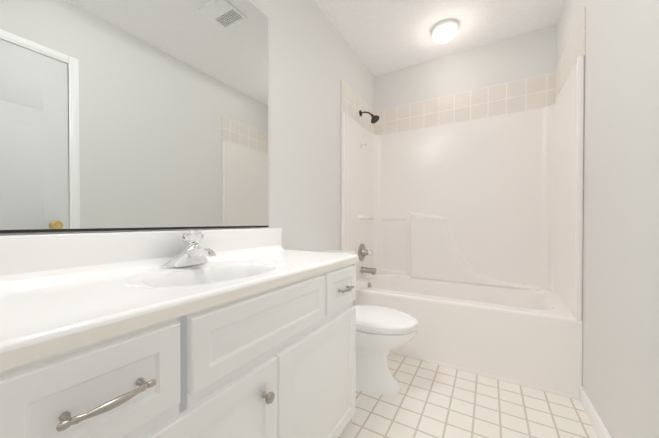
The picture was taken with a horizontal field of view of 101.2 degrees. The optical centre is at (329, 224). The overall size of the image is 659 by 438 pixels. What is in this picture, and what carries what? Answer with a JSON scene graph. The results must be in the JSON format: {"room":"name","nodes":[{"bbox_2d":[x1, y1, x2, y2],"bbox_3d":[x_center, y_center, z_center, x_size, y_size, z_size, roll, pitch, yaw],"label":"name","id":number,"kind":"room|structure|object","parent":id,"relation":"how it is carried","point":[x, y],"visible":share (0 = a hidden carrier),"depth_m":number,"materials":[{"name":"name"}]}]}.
{"room":"bathroom","nodes":[
{"label":"bathroom","id":0,"kind":"room"},
{"bbox_2d":[0,0,373,251],"bbox_3d":[-0.304,-0.293,1.645,0.100,2.500,3.082,0,1,31],"label":"wall","id":1,"kind":"structure","parent":0,"point":[314,59],"depth_m":1.79,"materials":[{"name":"white paint"}]},
{"bbox_2d":[0,0,268,232],"bbox_3d":[-0.651,-0.548,0.941,0.008,1.136,1.241,0,1,31],"label":"mirror","id":2,"kind":"object","parent":1,"relation":"attached to","point":[117,115],"visible":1,"depth_m":0.92,"materials":[{"name":"clear glass"}]},
{"bbox_2d":[314,0,564,76],"bbox_3d":[0.381,-1.569,1.229,1.690,0.060,3.082,0,1,31],"label":"ceiling","id":3,"kind":"structure","parent":0,"point":[380,37],"depth_m":2.08,"materials":[{"name":"white paint"}]},
{"bbox_2d":[432,20,457,42],"bbox_3d":[0.910,-1.504,2.135,0.194,0.086,0.194,0,1,31],"label":"ceiling light","id":4,"kind":"object","parent":3,"relation":"attached to","point":[444,31],"visible":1,"depth_m":2.09,"materials":[{"name":"white glass"}]},
{"bbox_2d":[374,25,555,110],"bbox_3d":[1.138,-0.301,2.525,1.490,2.500,0.100,0,1,31],"label":"wall","id":5,"kind":"structure","parent":0,"point":[524,56],"depth_m":2.39,"materials":[{"name":"white paint"}]},
{"bbox_2d":[341,6,585,134],"bbox_3d":[0.920,-1.046,2.148,1.488,0.262,0.741,0,1,31],"label":"tile band","id":6,"kind":"object","parent":5,"relation":"attached to","point":[353,103],"visible":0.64,"depth_m":1.95,"materials":[{"name":"beige tile"}]},
{"bbox_2d":[375,72,554,134],"bbox_3d":[1.111,-1.050,2.470,1.488,0.262,0.008,0,1,31],"label":"tile band","id":7,"kind":"object","parent":5,"relation":"attached to","point":[535,92],"visible":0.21,"depth_m":2.38,"materials":[{"name":"beige tile"}]},
{"bbox_2d":[338,353,597,437],"bbox_3d":[0.381,0.991,1.253,1.690,0.060,3.082,0,1,31],"label":"floor","id":8,"kind":"structure","parent":0,"point":[429,400],"depth_m":1.40,"materials":[{"name":"tile"}]},
{"bbox_2d":[0,260,358,437],"bbox_3d":[-0.404,0.575,0.850,0.538,0.780,1.337,0,1,31],"label":"bathroom vanity","id":9,"kind":"object","parent":8,"relation":"on","point":[235,333],"depth_m":0.62,"materials":[{"name":"white paint"}]},
{"bbox_2d":[0,248,358,359],"bbox_3d":[-0.416,0.169,0.861,0.501,0.033,1.349,0,1,31],"label":"countertop","id":10,"kind":"structure","parent":9,"relation":"on","point":[34,314],"depth_m":0.62,"materials":[{"name":"white stone"}]},
{"bbox_2d":[159,230,215,268],"bbox_3d":[-0.486,0.085,0.968,0.179,0.129,0.184,0,1,31],"label":"faucet","id":11,"kind":"object","parent":10,"relation":"on","point":[193,257],"depth_m":0.98,"materials":[{"name":"silver metal"}]},
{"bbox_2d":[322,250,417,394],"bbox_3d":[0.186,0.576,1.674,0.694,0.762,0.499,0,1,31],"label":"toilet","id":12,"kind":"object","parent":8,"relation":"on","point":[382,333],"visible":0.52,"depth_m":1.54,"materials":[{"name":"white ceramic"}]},
{"bbox_2d":[341,56,583,399],"bbox_3d":[0.921,-0.054,2.158,1.484,2.013,0.751,0,1,31],"label":"bathtub surround","id":13,"kind":"object","parent":8,"relation":"on","point":[463,240],"visible":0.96,"depth_m":2.21,"materials":[{"name":"white plastic"}]},
{"bbox_2d":[358,243,376,287],"bbox_3d":[0.361,0.389,2.495,0.135,0.423,0.164,0,1,31],"label":"faucet","id":14,"kind":"object","parent":13,"relation":"in","point":[362,251],"depth_m":2.49,"materials":[{"name":"silver metal"}]},
{"bbox_2d":[556,0,658,437],"bbox_3d":[1.066,-0.285,0.837,0.100,2.500,3.082,0,1,31],"label":"wall","id":15,"kind":"structure","parent":0,"point":[620,325],"depth_m":1.05,"materials":[{"name":"white paint"}]},
{"bbox_2d":[580,386,611,437],"bbox_3d":[1.061,0.921,0.955,0.013,0.085,1.192,0,1,31],"label":"baseboard","id":16,"kind":"structure","parent":15,"relation":"attached to","point":[599,427],"depth_m":1.25,"materials":[{"name":"white paint"}]}
]}

